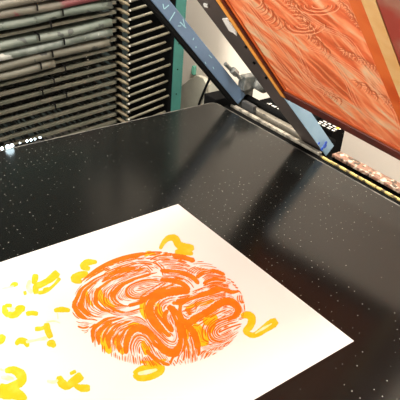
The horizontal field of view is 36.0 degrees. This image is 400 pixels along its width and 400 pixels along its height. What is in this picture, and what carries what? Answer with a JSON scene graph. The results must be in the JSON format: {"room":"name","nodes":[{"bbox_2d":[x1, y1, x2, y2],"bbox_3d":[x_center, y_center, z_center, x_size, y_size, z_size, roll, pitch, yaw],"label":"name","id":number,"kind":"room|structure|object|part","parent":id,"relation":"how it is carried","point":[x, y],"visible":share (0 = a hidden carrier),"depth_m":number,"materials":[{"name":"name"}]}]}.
{"room":"print shop","nodes":[
{"label":"print shop","id":0,"kind":"room"},
{"bbox_2d":[0,53,86,142],"bbox_3d":[-2.453,-1.109,1.781,4.620,2.900,0.100,-18,38,-33],"label":"wall","id":1,"kind":"structure","parent":0,"point":[60,110],"depth_m":3.55,"materials":[{"name":"grey paint"}]},
{"bbox_2d":[4,125,87,147],"bbox_3d":[-0.644,1.355,0.869,5.200,0.100,5.700,-18,38,-33],"label":"floor","id":2,"kind":"structure","parent":0,"point":[82,127],"depth_m":3.59,"materials":[{"name":"concrete"}]},
{"bbox_2d":[0,0,186,147],"bbox_3d":[-0.856,-0.447,2.201,1.468,1.560,0.703,-18,38,-33],"label":"drying rack","id":3,"kind":"object","parent":2,"relation":"on","point":[138,76],"visible":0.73,"depth_m":2.26,"materials":[{"name":"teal metal"}]},
{"bbox_2d":[0,0,47,9],"bbox_3d":[-0.815,-0.651,1.947,0.959,0.097,0.445,-18,38,-33],"label":"print","id":4,"kind":"object","parent":3,"relation":"on","point":[4,4],"visible":1,"depth_m":1.88},
{"bbox_2d":[0,59,55,80],"bbox_3d":[-0.914,-0.429,2.009,0.749,0.085,0.445,-18,38,-33],"label":"print","id":5,"kind":"object","parent":3,"relation":"on","point":[47,64],"visible":0.34,"depth_m":2.01},
{"bbox_2d":[1,101,94,145],"bbox_3d":[-0.907,-0.174,2.306,1.048,0.095,0.579,-18,38,-33],"label":"tray","id":6,"kind":"object","parent":3,"relation":"on","point":[70,107],"depth_m":2.50,"materials":[{"name":"grey metal"}]},
{"bbox_2d":[0,0,98,18],"bbox_3d":[-0.805,-0.630,1.971,0.948,0.102,0.445,-18,38,-33],"label":"print","id":7,"kind":"object","parent":3,"relation":"on","point":[44,6],"visible":0.73,"depth_m":1.94},
{"bbox_2d":[0,94,104,146],"bbox_3d":[-0.905,-0.201,2.290,1.048,0.095,0.579,-18,38,-33],"label":"tray","id":8,"kind":"object","parent":3,"relation":"on","point":[68,106],"depth_m":2.49,"materials":[{"name":"grey metal"}]},
{"bbox_2d":[0,37,110,71],"bbox_3d":[-0.824,-0.491,2.049,0.949,0.094,0.445,-18,38,-33],"label":"print","id":9,"kind":"object","parent":3,"relation":"on","point":[94,44],"visible":0.29,"depth_m":2.04},
{"bbox_2d":[0,11,112,50],"bbox_3d":[-0.820,-0.545,2.016,0.968,0.104,0.445,-18,38,-33],"label":"print","id":10,"kind":"object","parent":3,"relation":"on","point":[80,27],"visible":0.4,"depth_m":2.03},
{"bbox_2d":[0,27,112,60],"bbox_3d":[-0.814,-0.521,2.038,0.949,0.098,0.445,-18,38,-33],"label":"print","id":11,"kind":"object","parent":3,"relation":"on","point":[26,50],"visible":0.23,"depth_m":2.02},
{"bbox_2d":[0,0,112,30],"bbox_3d":[-0.811,-0.600,1.986,0.959,0.097,0.445,-18,38,-33],"label":"print","id":12,"kind":"object","parent":3,"relation":"on","point":[30,19],"visible":0.57,"depth_m":1.97},
{"bbox_2d":[0,79,113,145],"bbox_3d":[-0.903,-0.228,2.273,1.048,0.095,0.579,-18,38,-33],"label":"tray","id":13,"kind":"object","parent":3,"relation":"on","point":[67,107],"depth_m":2.44,"materials":[{"name":"grey metal"}]},
{"bbox_2d":[0,75,118,146],"bbox_3d":[-0.900,-0.256,2.257,1.048,0.095,0.579,-18,38,-33],"label":"tray","id":14,"kind":"object","parent":3,"relation":"on","point":[115,119],"depth_m":2.32,"materials":[{"name":"grey metal"}]},
{"bbox_2d":[0,74,118,147],"bbox_3d":[-0.898,-0.281,2.241,1.048,0.095,0.579,-18,38,-33],"label":"tray","id":15,"kind":"object","parent":3,"relation":"on","point":[114,115],"depth_m":2.27,"materials":[{"name":"grey metal"}]},
{"bbox_2d":[0,66,118,141],"bbox_3d":[-0.896,-0.308,2.224,1.048,0.095,0.579,-18,38,-33],"label":"tray","id":16,"kind":"object","parent":3,"relation":"on","point":[114,108],"depth_m":2.25,"materials":[{"name":"grey metal"}]},
{"bbox_2d":[0,58,118,132],"bbox_3d":[-0.894,-0.334,2.209,1.048,0.095,0.579,-18,38,-33],"label":"tray","id":17,"kind":"object","parent":3,"relation":"on","point":[114,99],"depth_m":2.24,"materials":[{"name":"grey metal"}]},
{"bbox_2d":[0,55,118,123],"bbox_3d":[-0.887,-0.359,2.186,1.048,0.095,0.595,-18,38,-33],"label":"tray","id":18,"kind":"object","parent":3,"relation":"on","point":[114,92],"depth_m":2.22,"materials":[{"name":"grey metal"}]},
{"bbox_2d":[0,54,118,114],"bbox_3d":[-0.885,-0.385,2.171,1.048,0.095,0.595,-18,38,-33],"label":"tray","id":19,"kind":"object","parent":3,"relation":"on","point":[65,85],"depth_m":2.21,"materials":[{"name":"grey metal"}]},
{"bbox_2d":[0,52,118,105],"bbox_3d":[-0.882,-0.413,2.153,1.048,0.095,0.595,-18,38,-33],"label":"tray","id":20,"kind":"object","parent":3,"relation":"on","point":[77,75],"depth_m":2.19,"materials":[{"name":"grey metal"}]},
{"bbox_2d":[0,51,118,96],"bbox_3d":[-0.880,-0.439,2.138,1.048,0.095,0.595,-18,38,-33],"label":"tray","id":21,"kind":"object","parent":3,"relation":"on","point":[83,70],"depth_m":2.17,"materials":[{"name":"grey metal"}]},
{"bbox_2d":[0,47,118,86],"bbox_3d":[-0.878,-0.467,2.120,1.048,0.095,0.595,-18,38,-33],"label":"tray","id":22,"kind":"object","parent":3,"relation":"on","point":[113,58],"depth_m":2.16,"materials":[{"name":"grey metal"}]},
{"bbox_2d":[0,8,118,37],"bbox_3d":[-0.867,-0.601,2.039,1.048,0.095,0.595,-18,38,-33],"label":"tray","id":23,"kind":"object","parent":3,"relation":"on","point":[114,12],"depth_m":2.04,"materials":[{"name":"grey metal"}]},
{"bbox_2d":[32,11,118,40],"bbox_3d":[-0.869,-0.574,2.055,1.048,0.095,0.595,-18,38,-33],"label":"tray","id":24,"kind":"object","parent":3,"relation":"on","point":[115,17],"depth_m":2.06,"materials":[{"name":"grey metal"}]},
{"bbox_2d":[38,42,118,69],"bbox_3d":[-0.876,-0.493,2.104,1.048,0.095,0.595,-18,38,-33],"label":"tray","id":25,"kind":"object","parent":3,"relation":"on","point":[113,58],"depth_m":2.18,"materials":[{"name":"grey metal"}]},
{"bbox_2d":[50,35,118,57],"bbox_3d":[-0.874,-0.520,2.088,1.048,0.095,0.595,-18,38,-33],"label":"tray","id":26,"kind":"object","parent":3,"relation":"on","point":[113,50],"depth_m":2.17,"materials":[{"name":"grey metal"}]},
{"bbox_2d":[60,0,118,15],"bbox_3d":[-0.865,-0.628,2.022,1.048,0.095,0.595,-18,38,-33],"label":"tray","id":27,"kind":"object","parent":3,"relation":"on","point":[114,11],"depth_m":2.10,"materials":[{"name":"grey metal"}]},
{"bbox_2d":[62,26,118,44],"bbox_3d":[-0.871,-0.547,2.072,1.048,0.095,0.595,-18,38,-33],"label":"tray","id":28,"kind":"object","parent":3,"relation":"on","point":[114,40],"depth_m":2.16,"materials":[{"name":"grey metal"}]},
{"bbox_3d":[-0.374,-0.620,2.512,0.182,1.400,0.003,-18,38,-33],"label":"panel","id":29,"kind":"part","parent":3,"relation":"part of","materials":[{"name":"grey paint"}]},
{"bbox_3d":[-0.178,-0.692,2.175,0.188,0.040,0.010,-18,38,-33],"label":"rod","id":30,"kind":"part","parent":3,"relation":"part of","materials":[{"name":"silver metal"}]},
{"bbox_3d":[-0.216,-0.621,2.188,0.104,0.026,0.010,-18,38,-33],"label":"rod","id":31,"kind":"part","parent":3,"relation":"part of","materials":[{"name":"silver metal"}]},
{"bbox_3d":[-0.187,-0.662,2.187,0.170,0.037,0.010,-18,38,-33],"label":"rod","id":32,"kind":"part","parent":3,"relation":"part of","materials":[{"name":"silver metal"}]},
{"bbox_3d":[-0.213,-0.339,2.384,0.172,0.038,0.010,-18,38,-33],"label":"rod","id":33,"kind":"part","parent":3,"relation":"part of","materials":[{"name":"grey metal"}]},
{"bbox_3d":[-0.206,-0.446,2.317,0.168,0.037,0.010,-18,38,-33],"label":"rod","id":34,"kind":"part","parent":3,"relation":"part of","materials":[{"name":"silver metal"}]},
{"bbox_3d":[-0.202,-0.499,2.284,0.167,0.037,0.010,-18,38,-33],"label":"rod","id":35,"kind":"part","parent":3,"relation":"part of","materials":[{"name":"silver metal"}]},
{"bbox_3d":[-0.194,-0.607,2.219,0.165,0.036,0.010,-18,38,-33],"label":"rod","id":36,"kind":"part","parent":3,"relation":"part of","materials":[{"name":"silver metal"}]},
{"bbox_3d":[-0.206,-0.394,2.353,0.179,0.039,0.010,-18,38,-33],"label":"rod","id":37,"kind":"part","parent":3,"relation":"part of","materials":[{"name":"grey metal"}]},
{"bbox_3d":[-0.196,-0.554,2.253,0.171,0.037,0.010,-18,38,-33],"label":"rod","id":38,"kind":"part","parent":3,"relation":"part of","materials":[{"name":"silver metal"}]},
{"bbox_3d":[-0.200,-0.423,2.338,0.188,0.040,0.010,-18,38,-33],"label":"rod","id":39,"kind":"part","parent":3,"relation":"part of","materials":[{"name":"silver metal"}]},
{"bbox_3d":[-0.201,-0.371,2.373,0.197,0.042,0.010,-18,38,-33],"label":"rod","id":40,"kind":"part","parent":3,"relation":"part of","materials":[{"name":"grey metal"}]},
{"bbox_3d":[-0.187,-0.584,2.240,0.186,0.040,0.010,-18,38,-33],"label":"rod","id":41,"kind":"part","parent":3,"relation":"part of","materials":[{"name":"silver metal"}]},
{"bbox_3d":[-0.191,-0.479,2.308,0.200,0.042,0.010,-18,38,-33],"label":"rod","id":42,"kind":"part","parent":3,"relation":"part of","materials":[{"name":"silver metal"}]},
{"bbox_3d":[-0.186,-0.533,2.276,0.200,0.042,0.010,-18,38,-33],"label":"rod","id":43,"kind":"part","parent":3,"relation":"part of","materials":[{"name":"silver metal"}]},
{"bbox_3d":[-0.297,-0.643,2.560,0.002,1.400,0.645,-18,38,-33],"label":"panel","id":44,"kind":"part","parent":3,"relation":"part of","materials":[{"name":"black paint"}]},
{"bbox_3d":[-0.101,-0.495,2.381,0.044,1.560,0.050,-18,38,-33],"label":"post","id":45,"kind":"part","parent":3,"relation":"part of","materials":[{"name":"teal metal"}]},
{"bbox_2d":[180,75,209,108],"bbox_3d":[-0.060,-0.229,2.753,0.020,0.728,0.234,-18,38,-33],"label":"leaning board","id":46,"kind":"object","parent":2,"relation":"on","point":[191,91],"visible":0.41,"depth_m":2.58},
{"bbox_2d":[0,0,399,399],"bbox_3d":[-0.059,0.139,1.282,1.673,1.625,1.323,-18,38,-33],"label":"press","id":47,"kind":"object","parent":2,"relation":"on","point":[263,175],"visible":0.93,"depth_m":1.46,"materials":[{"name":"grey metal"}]},
{"bbox_2d":[0,137,45,149],"bbox_3d":[-0.475,-0.139,1.639,0.220,0.031,0.032,-18,38,-33],"label":"string light","id":48,"kind":"object","parent":47,"relation":"attached to","point":[40,138],"visible":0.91,"depth_m":1.65,"materials":[{"name":"white plastic"}]},
{"bbox_2d":[0,204,352,399],"bbox_3d":[-0.194,0.228,1.044,0.766,0.001,0.531,-18,38,-33],"label":"sheet","id":49,"kind":"object","parent":47,"relation":"on","point":[157,305],"visible":1,"depth_m":1.09,"materials":[{"name":"white paper"}]},
{"bbox_3d":[-0.131,-0.545,1.575,0.748,0.772,0.014,-18,38,-33],"label":"lift arm","id":50,"kind":"part","parent":47,"relation":"part of","materials":[{"name":"blue metal"}]},
{"bbox_3d":[-0.139,0.158,1.175,1.419,0.006,1.262,-18,38,-33],"label":"edge trim","id":51,"kind":"part","parent":47,"relation":"part of","materials":[{"name":"black metal"}]},
{"bbox_3d":[0.071,-0.389,1.366,0.758,0.784,0.088,-18,38,-33],"label":"lift arm","id":52,"kind":"part","parent":47,"relation":"part of","materials":[{"name":"black metal"}]},
{"bbox_3d":[0.218,-0.206,1.843,0.013,0.031,0.387,-18,38,-33],"label":"worn rail","id":53,"kind":"part","parent":47,"relation":"part of","materials":[{"name":"grey metal"}]},
{"bbox_3d":[0.263,-0.227,1.880,0.060,0.034,0.310,-18,38,-33],"label":"grey rail","id":54,"kind":"part","parent":47,"relation":"part of","materials":[{"name":"grey metal"}]},
{"bbox_2d":[216,0,399,159],"bbox_3d":[0.171,-0.310,1.005,0.645,0.675,0.521,-22,40,-37],"label":"screen","id":55,"kind":"object","parent":47,"relation":"attached to","point":[338,61],"visible":1,"depth_m":1.11,"materials":[{"name":"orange wood"}]},
{"bbox_3d":[0.289,-0.205,1.621,0.238,0.245,0.003,-18,38,-33],"label":"light blue plate","id":56,"kind":"part","parent":47,"relation":"part of","materials":[{"name":"metal"}]},
{"bbox_3d":[0.577,0.073,1.435,0.008,0.029,0.815,-18,38,-33],"label":"yellow edged rail","id":57,"kind":"part","parent":47,"relation":"part of","materials":[{"name":"metal"}]},
{"bbox_2d":[198,78,209,104],"bbox_3d":[-0.020,-0.196,2.674,0.010,0.759,0.112,-18,38,-33],"label":"cable","id":58,"kind":"object","parent":2,"relation":"on","point":[208,80],"visible":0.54,"depth_m":2.50,"materials":[{"name":"black rubber"}]},
{"bbox_2d":[209,83,218,92],"bbox_3d":[0.060,-0.142,2.619,0.020,0.735,0.134,-18,38,-33],"label":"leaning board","id":59,"kind":"object","parent":2,"relation":"on","point":[212,87],"visible":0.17,"depth_m":2.46,"materials":[{"name":"beige wood"}]},
{"bbox_2d":[317,119,344,152],"bbox_3d":[0.371,0.123,2.122,0.063,0.842,0.086,-18,38,-33],"label":"box","id":60,"kind":"object","parent":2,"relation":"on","point":[331,130],"visible":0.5,"depth_m":1.90,"materials":[{"name":"black plastic"}]},
{"bbox_2d":[87,0,399,182],"bbox_3d":[1.109,-0.473,1.217,0.100,2.900,5.700,-18,38,-33],"label":"wall","id":61,"kind":"structure","parent":0,"point":[197,17],"depth_m":2.51,"materials":[{"name":"beige paint"}]},
{"bbox_2d":[191,65,195,74],"bbox_3d":[-0.029,-0.574,2.722,0.020,0.040,0.014,-18,38,-33],"label":"clip","id":62,"kind":"object","parent":61,"relation":"attached to","point":[193,70],"visible":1,"depth_m":2.72,"materials":[{"name":"teal plastic"}]}
]}

